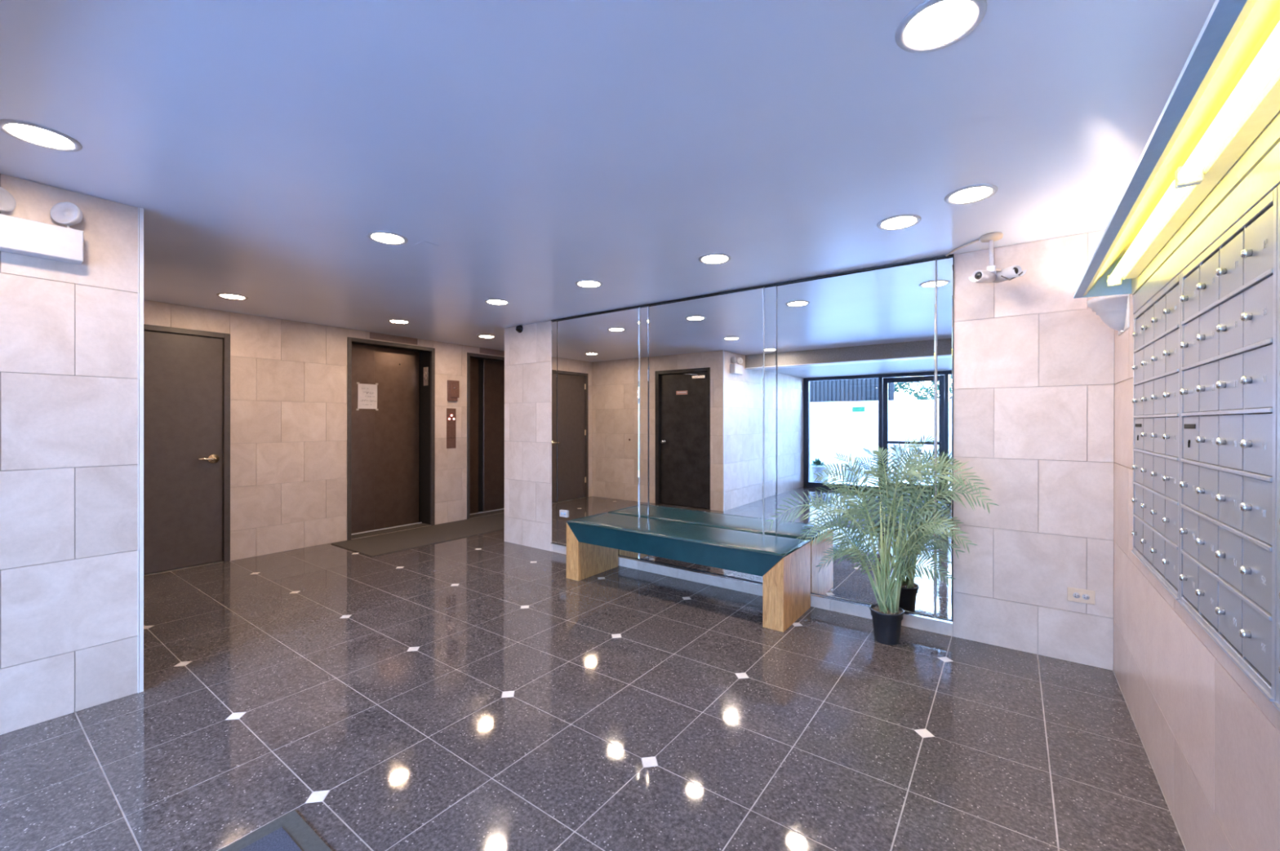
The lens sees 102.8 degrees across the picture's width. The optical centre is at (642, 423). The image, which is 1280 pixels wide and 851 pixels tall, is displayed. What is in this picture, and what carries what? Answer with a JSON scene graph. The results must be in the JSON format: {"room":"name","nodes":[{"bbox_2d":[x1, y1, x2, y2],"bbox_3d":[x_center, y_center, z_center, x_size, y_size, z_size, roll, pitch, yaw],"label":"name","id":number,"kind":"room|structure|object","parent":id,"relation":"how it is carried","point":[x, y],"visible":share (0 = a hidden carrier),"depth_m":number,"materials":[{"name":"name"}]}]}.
{"room":"apartment building lobby","nodes":[
{"label":"apartment building lobby","id":0,"kind":"room"},
{"bbox_2d":[0,173,139,735],"bbox_3d":[-4.946,0.139,1.973,2.876,2.558,3.891,0,0,36],"label":"wall","id":1,"kind":"structure","parent":0,"point":[68,331],"depth_m":2.49,"materials":[{"name":"stone"}]},
{"bbox_2d":[0,186,83,264],"bbox_3d":[-2.823,-0.922,2.366,0.100,0.281,0.315,0,0,36],"label":"emergency light","id":2,"kind":"object","parent":1,"relation":"attached to","point":[20,236],"visible":1,"depth_m":2.38,"materials":[{"name":"white plastic"}]},
{"bbox_2d":[137,207,143,693],"bbox_3d":[-2.650,0.142,2.699,0.014,2.558,0.022,0,0,36],"label":"trim","id":3,"kind":"structure","parent":1,"relation":"attached to","point":[141,210],"depth_m":2.70,"materials":[{"name":"white metal"}]},
{"bbox_2d":[143,299,504,560],"bbox_3d":[-3.254,0.135,6.706,0.141,2.558,6.360,0,0,36],"label":"wall","id":4,"kind":"structure","parent":0,"point":[288,379],"depth_m":5.71,"materials":[{"name":"tile"}]},
{"bbox_2d":[143,324,230,574],"bbox_3d":[-4.561,0.249,4.864,0.166,2.330,1.005,0,0,36],"label":"door","id":5,"kind":"structure","parent":4,"relation":"in","point":[187,371],"depth_m":4.98,"materials":[{"name":"paint"}]},
{"bbox_2d":[346,337,435,540],"bbox_3d":[-3.378,0.177,6.746,0.414,2.478,1.190,0,0,36],"label":"door","id":6,"kind":"structure","parent":4,"relation":"in","point":[391,448],"depth_m":6.88,"materials":[{"name":"paint"}]},
{"bbox_2d":[355,382,377,410],"bbox_3d":[-3.554,-0.345,6.611,0.013,0.362,0.277,0,0,35],"label":"paper notice","id":7,"kind":"object","parent":6,"relation":"attached to","point":[367,393],"visible":1,"depth_m":6.61,"materials":[{"name":"white paper"}]},
{"bbox_2d":[369,332,417,344],"bbox_3d":[-3.213,-1.098,6.632,0.009,0.080,0.630,0,0,36],"label":"air vent","id":8,"kind":"object","parent":4,"relation":"in","point":[372,335],"visible":1,"depth_m":6.62,"materials":[{"name":"metal"}]},
{"bbox_2d":[446,408,456,448],"bbox_3d":[-2.724,0.074,7.303,0.017,0.570,0.150,0,0,36],"label":"panel","id":9,"kind":"object","parent":4,"relation":"attached to","point":[451,413],"visible":1,"depth_m":7.30,"materials":[{"name":"brown metal"}]},
{"bbox_2d":[447,380,459,401],"bbox_3d":[-2.697,-0.464,7.308,0.053,0.295,0.170,0,0,36],"label":"box","id":10,"kind":"object","parent":4,"relation":"attached to","point":[453,386],"visible":1,"depth_m":7.29,"materials":[{"name":"brown metal"}]},
{"bbox_2d":[466,352,505,519],"bbox_3d":[-2.398,0.177,8.098,0.414,2.478,1.190,0,0,36],"label":"door","id":11,"kind":"structure","parent":4,"relation":"in","point":[486,403],"depth_m":8.10,"materials":[{"name":"paint"}]},
{"bbox_2d":[480,347,504,356],"bbox_3d":[-2.251,-1.098,7.960,0.009,0.080,0.650,0,0,36],"label":"air vent","id":12,"kind":"object","parent":4,"relation":"in","point":[486,351],"visible":0.61,"depth_m":7.87,"materials":[{"name":"metal"}]},
{"bbox_2d":[0,511,1186,850],"bbox_3d":[-1.522,1.482,3.295,7.675,0.120,10.050,0,0,36],"label":"floor","id":13,"kind":"structure","parent":0,"point":[467,694],"depth_m":2.39,"materials":[{"name":"tile"}]},
{"bbox_2d":[219,810,331,850],"bbox_3d":[-1.727,1.421,0.060,1.400,0.010,3.470,0,0,36],"label":"entrance mat","id":14,"kind":"object","parent":13,"relation":"on","point":[289,833],"visible":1,"depth_m":1.74,"materials":[{"name":"rubber"}]},
{"bbox_2d":[331,513,504,556],"bbox_3d":[-2.192,1.410,7.146,0.950,0.008,3.600,0,0,36],"label":"floor mat","id":15,"kind":"object","parent":13,"relation":"on","point":[377,545],"visible":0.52,"depth_m":6.34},
{"bbox_2d":[566,512,810,632],"bbox_3d":[0.301,1.157,4.314,2.053,0.533,0.580,0,0,36],"label":"bench","id":16,"kind":"object","parent":13,"relation":"on","point":[593,543],"visible":1,"depth_m":3.93,"materials":[{"name":"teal wood"}]},
{"bbox_2d":[765,437,998,645],"bbox_3d":[1.495,0.754,3.373,1.420,1.347,0.571,0,0,36],"label":"potted palm","id":17,"kind":"object","parent":13,"relation":"on","point":[887,618],"visible":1,"depth_m":3.32,"materials":[{"name":"plant"}]},
{"bbox_2d":[869,604,904,645],"bbox_3d":[1.604,1.323,3.352,0.208,0.209,0.208,0,0,36],"label":"pot","id":18,"kind":"object","parent":17,"relation":"attached to","point":[886,623],"depth_m":3.29,"materials":[{"name":"plastic"}]},
{"bbox_2d":[0,0,1215,351],"bbox_3d":[-0.489,-1.196,4.454,7.375,0.120,6.960,0,0,36],"label":"ceiling","id":19,"kind":"structure","parent":0,"point":[544,147],"depth_m":2.01,"materials":[{"name":"paint"}]},
{"bbox_2d":[0,119,82,151],"bbox_3d":[-2.375,-1.133,2.018,0.224,0.008,0.224,0,0,36],"label":"recessed light","id":20,"kind":"object","parent":19,"relation":"in","point":[42,136],"visible":1,"depth_m":2.01,"materials":[{"name":"white plastic"}]},
{"bbox_2d":[4,124,73,148],"bbox_3d":[-2.375,-1.133,2.018,0.173,0.004,0.173,0,0,-5],"label":"diffuser","id":21,"kind":"object","parent":20,"relation":"attached to","point":[42,137],"depth_m":2.01,"materials":[{"name":"white plastic"}]},
{"bbox_2d":[216,293,248,299],"bbox_3d":[-3.682,-1.139,4.595,0.224,0.008,0.224,0,0,36],"label":"recessed light","id":22,"kind":"object","parent":19,"relation":"in","point":[233,296],"visible":1,"depth_m":4.59,"materials":[{"name":"white plastic"}]},
{"bbox_2d":[220,294,244,299],"bbox_3d":[-3.682,-1.139,4.595,0.173,0.004,0.173,0,0,-5],"label":"diffuser","id":23,"kind":"object","parent":22,"relation":"attached to","point":[228,296],"depth_m":4.59,"materials":[{"name":"white plastic"}]},
{"bbox_2d":[367,231,408,244],"bbox_3d":[-1.558,-1.133,3.129,0.224,0.008,0.224,0,0,36],"label":"recessed light","id":24,"kind":"object","parent":19,"relation":"in","point":[387,237],"visible":1,"depth_m":3.12,"materials":[{"name":"white plastic"}]},
{"bbox_2d":[371,233,403,243],"bbox_3d":[-1.558,-1.133,3.129,0.173,0.004,0.173,0,0,-5],"label":"diffuser","id":25,"kind":"object","parent":24,"relation":"attached to","point":[379,237],"depth_m":3.12,"materials":[{"name":"white plastic"}]},
{"bbox_2d":[387,319,409,324],"bbox_3d":[-2.724,-1.139,5.728,0.224,0.008,0.224,0,0,36],"label":"recessed light","id":26,"kind":"object","parent":19,"relation":"in","point":[393,321],"visible":1,"depth_m":5.73,"materials":[{"name":"white plastic"}]},
{"bbox_2d":[390,320,407,323],"bbox_3d":[-2.724,-1.139,5.728,0.173,0.004,0.173,0,0,-14],"label":"diffuser","id":27,"kind":"object","parent":26,"relation":"attached to","point":[393,322],"depth_m":5.73,"materials":[{"name":"white plastic"}]},
{"bbox_2d":[413,240,439,249],"bbox_3d":[-1.369,-1.133,3.252,0.110,0.004,0.110,0,0,36],"label":"cover plate","id":28,"kind":"object","parent":19,"relation":"attached to","point":[424,244],"visible":1,"depth_m":3.25,"materials":[{"name":"paint"}]},
{"bbox_2d":[477,334,495,337],"bbox_3d":[-2.044,-1.139,6.718,0.224,0.008,0.224,0,0,36],"label":"recessed light","id":29,"kind":"object","parent":19,"relation":"in","point":[482,335],"visible":1,"depth_m":6.71,"materials":[{"name":"white plastic"}]},
{"bbox_2d":[480,335,493,337],"bbox_3d":[-2.044,-1.139,6.718,0.173,0.004,0.173,0,0,4],"label":"diffuser","id":30,"kind":"object","parent":29,"relation":"attached to","point":[481,336],"depth_m":6.71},
{"bbox_2d":[484,298,509,305],"bbox_3d":[-1.357,-1.135,4.787,0.224,0.008,0.224,0,0,36],"label":"recessed light","id":31,"kind":"object","parent":19,"relation":"in","point":[492,301],"visible":1,"depth_m":4.78,"materials":[{"name":"white plastic"}]},
{"bbox_2d":[487,300,506,304],"bbox_3d":[-1.357,-1.135,4.787,0.173,0.004,0.173,0,0,4],"label":"diffuser","id":32,"kind":"object","parent":31,"relation":"attached to","point":[491,302],"depth_m":4.79,"materials":[{"name":"white plastic"}]},
{"bbox_2d":[575,280,602,288],"bbox_3d":[-0.432,-1.132,4.154,0.224,0.008,0.224,0,0,36],"label":"recessed light","id":33,"kind":"object","parent":19,"relation":"in","point":[588,283],"visible":1,"depth_m":4.14,"materials":[{"name":"white plastic"}]},
{"bbox_2d":[577,281,599,287],"bbox_3d":[-0.432,-1.132,4.154,0.173,0.004,0.173,0,0,-5],"label":"diffuser","id":34,"kind":"object","parent":33,"relation":"attached to","point":[588,284],"depth_m":4.16,"materials":[{"name":"white plastic"}]},
{"bbox_2d":[698,253,731,264],"bbox_3d":[0.500,-1.129,3.515,0.224,0.008,0.224,0,0,36],"label":"recessed light","id":35,"kind":"object","parent":19,"relation":"in","point":[717,258],"visible":1,"depth_m":3.51,"materials":[{"name":"white plastic"}]},
{"bbox_2d":[702,255,727,263],"bbox_3d":[0.500,-1.130,3.515,0.173,0.004,0.173,0,0,-5],"label":"diffuser","id":36,"kind":"object","parent":35,"relation":"attached to","point":[708,259],"depth_m":3.51,"materials":[{"name":"white plastic"}]},
{"bbox_2d":[876,213,921,230],"bbox_3d":[1.441,-1.127,2.870,0.224,0.008,0.224,0,0,36],"label":"recessed light","id":37,"kind":"object","parent":19,"relation":"in","point":[898,222],"visible":1,"depth_m":2.86,"materials":[{"name":"white plastic"}]},
{"bbox_2d":[881,217,915,228],"bbox_3d":[1.441,-1.127,2.870,0.173,0.004,0.173,0,0,-5],"label":"diffuser","id":38,"kind":"object","parent":37,"relation":"attached to","point":[895,222],"depth_m":2.86,"materials":[{"name":"white plastic"}]},
{"bbox_2d":[894,0,986,53],"bbox_3d":[0.839,-1.126,1.442,0.224,0.008,0.224,0,0,36],"label":"recessed light","id":39,"kind":"object","parent":19,"relation":"in","point":[932,23],"visible":1,"depth_m":1.44,"materials":[{"name":"white plastic"}]},
{"bbox_2d":[904,0,976,47],"bbox_3d":[0.839,-1.126,1.442,0.173,0.004,0.173,0,0,-5],"label":"diffuser","id":40,"kind":"object","parent":39,"relation":"attached to","point":[938,22],"depth_m":1.44,"materials":[{"name":"white plastic"}]},
{"bbox_2d":[945,239,978,256],"bbox_3d":[2.035,-1.121,3.269,0.031,0.013,0.295,0,0,-4],"label":"cable conduit","id":41,"kind":"object","parent":19,"relation":"attached to","point":[976,240],"visible":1,"depth_m":3.24,"materials":[{"name":"beige plastic"}]},
{"bbox_2d":[944,183,998,204],"bbox_3d":[1.619,-1.126,2.519,0.224,0.008,0.224,0,0,36],"label":"recessed light","id":42,"kind":"object","parent":19,"relation":"in","point":[963,195],"visible":1,"depth_m":2.51,"materials":[{"name":"white plastic"}]},
{"bbox_2d":[950,186,991,202],"bbox_3d":[1.619,-1.126,2.519,0.173,0.004,0.173,0,0,-5],"label":"diffuser","id":43,"kind":"object","parent":42,"relation":"attached to","point":[972,193],"depth_m":2.51,"materials":[{"name":"white plastic"}]},
{"bbox_2d":[968,231,1026,283],"bbox_3d":[2.077,-0.981,3.045,0.272,0.296,0.211,0,0,-4],"label":"camera","id":44,"kind":"object","parent":19,"relation":"hanging from","point":[993,275],"visible":1,"depth_m":3.04,"materials":[{"name":"beige plastic"}]},
{"bbox_2d":[504,230,1114,671],"bbox_3d":[1.360,0.145,5.550,5.541,2.558,2.616,0,0,36],"label":"wall","id":45,"kind":"structure","parent":0,"point":[1033,383],"depth_m":3.21,"materials":[{"name":"stone"}]},
{"bbox_2d":[515,324,523,333],"bbox_3d":[-1.435,-1.097,5.922,0.092,0.092,0.063,0,0,36],"label":"dome camera","id":46,"kind":"object","parent":45,"relation":"attached to","point":[519,328],"visible":1,"depth_m":5.91,"materials":[{"name":"black plastic"}]},
{"bbox_2d":[551,321,556,542],"bbox_3d":[-0.960,0.096,5.601,0.083,2.423,0.012,0,0,36],"label":"wall mirror","id":47,"kind":"object","parent":45,"relation":"attached to","point":[553,323],"visible":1,"depth_m":5.60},
{"bbox_2d":[556,307,639,559],"bbox_3d":[-0.477,0.098,5.251,1.111,2.423,0.016,0,0,36],"label":"wall mirror","id":48,"kind":"object","parent":45,"relation":"attached to","point":[597,356],"visible":0.94,"depth_m":5.22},
{"bbox_2d":[559,510,567,517],"bbox_3d":[-0.848,0.975,5.505,0.116,0.072,0.010,0,0,36],"label":"outlet","id":49,"kind":"object","parent":48,"relation":"attached to","point":[562,513],"visible":1,"depth_m":5.51,"materials":[{"name":"white plastic"}]},
{"bbox_2d":[638,306,639,559],"bbox_3d":[-0.025,0.088,4.924,0.004,2.444,0.015,0,0,36],"label":"trim","id":50,"kind":"structure","parent":45,"relation":"attached to","point":[639,307],"depth_m":4.92,"materials":[{"name":"metal"}]},
{"bbox_2d":[640,306,648,560],"bbox_3d":[0.020,0.099,4.891,0.104,2.423,0.012,0,0,36],"label":"wall mirror","id":51,"kind":"object","parent":45,"relation":"attached to","point":[644,310],"visible":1,"depth_m":4.89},
{"bbox_2d":[648,288,763,583],"bbox_3d":[0.527,0.101,4.523,1.150,2.423,0.016,0,0,36],"label":"wall mirror","id":52,"kind":"object","parent":45,"relation":"attached to","point":[705,354],"visible":0.94,"depth_m":4.48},
{"bbox_2d":[551,542,953,623],"bbox_3d":[0.538,1.322,4.516,3.787,0.012,0.026,0,0,36],"label":"trim","id":53,"kind":"structure","parent":45,"relation":"attached to","point":[552,543],"depth_m":4.23,"materials":[{"name":"metal"}]},
{"bbox_2d":[551,253,954,321],"bbox_3d":[0.542,-1.123,4.512,3.787,0.012,0.027,0,0,36],"label":"trim","id":54,"kind":"structure","parent":45,"relation":"attached to","point":[952,255],"depth_m":4.11,"materials":[{"name":"black metal"}]},
{"bbox_2d":[552,256,954,621],"bbox_3d":[0.545,0.099,4.526,3.792,2.439,0.009,0,0,36],"label":"trim","id":55,"kind":"structure","parent":45,"relation":"attached to","point":[953,256],"depth_m":4.15,"materials":[{"name":"metal"}]},
{"bbox_2d":[762,286,764,580],"bbox_3d":[0.996,0.091,4.184,0.004,2.444,0.015,0,0,36],"label":"trim","id":56,"kind":"structure","parent":45,"relation":"attached to","point":[763,286],"depth_m":4.18,"materials":[{"name":"metal"}]},
{"bbox_2d":[764,285,776,536],"bbox_3d":[1.040,0.102,4.152,0.104,2.423,0.012,0,0,36],"label":"wall mirror","id":57,"kind":"object","parent":45,"relation":"attached to","point":[770,292],"visible":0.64,"depth_m":4.15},
{"bbox_2d":[776,259,935,617],"bbox_3d":[1.534,0.103,3.793,1.118,2.423,0.016,0,0,36],"label":"wall mirror","id":58,"kind":"object","parent":45,"relation":"attached to","point":[855,352],"visible":0.78,"depth_m":3.77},
{"bbox_2d":[934,256,936,617],"bbox_3d":[1.990,0.094,3.464,0.004,2.444,0.015,0,0,36],"label":"trim","id":59,"kind":"structure","parent":45,"relation":"attached to","point":[935,256],"depth_m":3.46,"materials":[{"name":"metal"}]},
{"bbox_2d":[935,257,953,620],"bbox_3d":[2.031,0.105,3.433,0.096,2.423,0.012,0,0,36],"label":"wall mirror","id":60,"kind":"object","parent":45,"relation":"attached to","point":[944,267],"visible":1,"depth_m":3.43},
{"bbox_2d":[951,257,954,621],"bbox_3d":[2.073,0.105,3.406,0.004,2.423,0.021,0,0,36],"label":"trim","id":61,"kind":"structure","parent":45,"relation":"attached to","point":[953,257],"depth_m":3.40,"materials":[{"name":"metal"}]},
{"bbox_2d":[1066,587,1095,604],"bbox_3d":[2.603,1.025,3.030,0.126,0.080,0.010,0,0,36],"label":"wall outlet","id":62,"kind":"object","parent":45,"relation":"attached to","point":[1086,597],"visible":1,"depth_m":3.03,"materials":[{"name":"beige plastic"}]},
{"bbox_2d":[1072,592,1079,598],"bbox_3d":[2.584,1.025,3.041,0.033,0.032,0.003,0,0,36],"label":"socket","id":63,"kind":"object","parent":62,"relation":"attached to","point":[1075,595],"depth_m":3.04,"materials":[{"name":"white plastic"}]},
{"bbox_2d":[1082,594,1089,599],"bbox_3d":[2.619,1.025,3.016,0.033,0.032,0.003,0,0,36],"label":"socket","id":64,"kind":"object","parent":62,"relation":"attached to","point":[1085,597],"depth_m":3.01,"materials":[{"name":"white plastic"}]},
{"bbox_2d":[1113,293,1279,850],"bbox_3d":[0.698,0.152,0.035,0.141,2.558,7.375,0,0,36],"label":"wall","id":65,"kind":"structure","parent":0,"point":[1210,737],"depth_m":1.72,"materials":[{"name":"pink stone"}]},
{"bbox_2d":[1086,293,1129,335],"bbox_3d":[2.473,-0.572,2.728,0.150,0.180,0.300,0,0,36],"label":"wall sconce","id":66,"kind":"object","parent":65,"relation":"attached to","point":[1113,311],"visible":0.94,"depth_m":2.65,"materials":[{"name":"white plastic"}]},
{"bbox_2d":[1131,272,1181,600],"bbox_3d":[2.040,0.047,2.037,0.036,1.103,0.818,0,0,36],"label":"mailboxes","id":67,"kind":"object","parent":65,"relation":"attached to","point":[1156,367],"visible":0.98,"depth_m":1.97,"materials":[{"name":"metal"}]},
{"bbox_2d":[1073,0,1279,298],"bbox_3d":[1.518,-0.727,1.481,0.232,0.255,2.420,0,0,36],"label":"light fixture","id":68,"kind":"object","parent":65,"relation":"attached to","point":[1220,119],"visible":0.99,"depth_m":1.19,"materials":[{"name":"paint"}]},
{"bbox_2d":[1133,142,1279,314],"bbox_3d":[1.595,-0.548,1.409,0.025,0.086,2.355,0,0,36],"label":"header panel","id":69,"kind":"object","parent":65,"relation":"attached to","point":[1264,177],"visible":0.76,"depth_m":1.38,"materials":[{"name":"metal"}]},
{"bbox_2d":[1177,186,1278,702],"bbox_3d":[1.573,0.047,1.392,0.036,1.103,0.765,0,0,36],"label":"mailboxes","id":70,"kind":"object","parent":65,"relation":"attached to","point":[1228,298],"visible":1,"depth_m":1.30,"materials":[{"name":"metal"}]},
{"bbox_2d":[1271,184,1279,711],"bbox_3d":[1.122,0.047,0.770,0.036,1.103,0.764,0,0,36],"label":"bank","id":71,"kind":"object","parent":65,"relation":"attached to","point":[1277,704],"visible":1,"depth_m":1.07,"materials":[{"name":"metal"}]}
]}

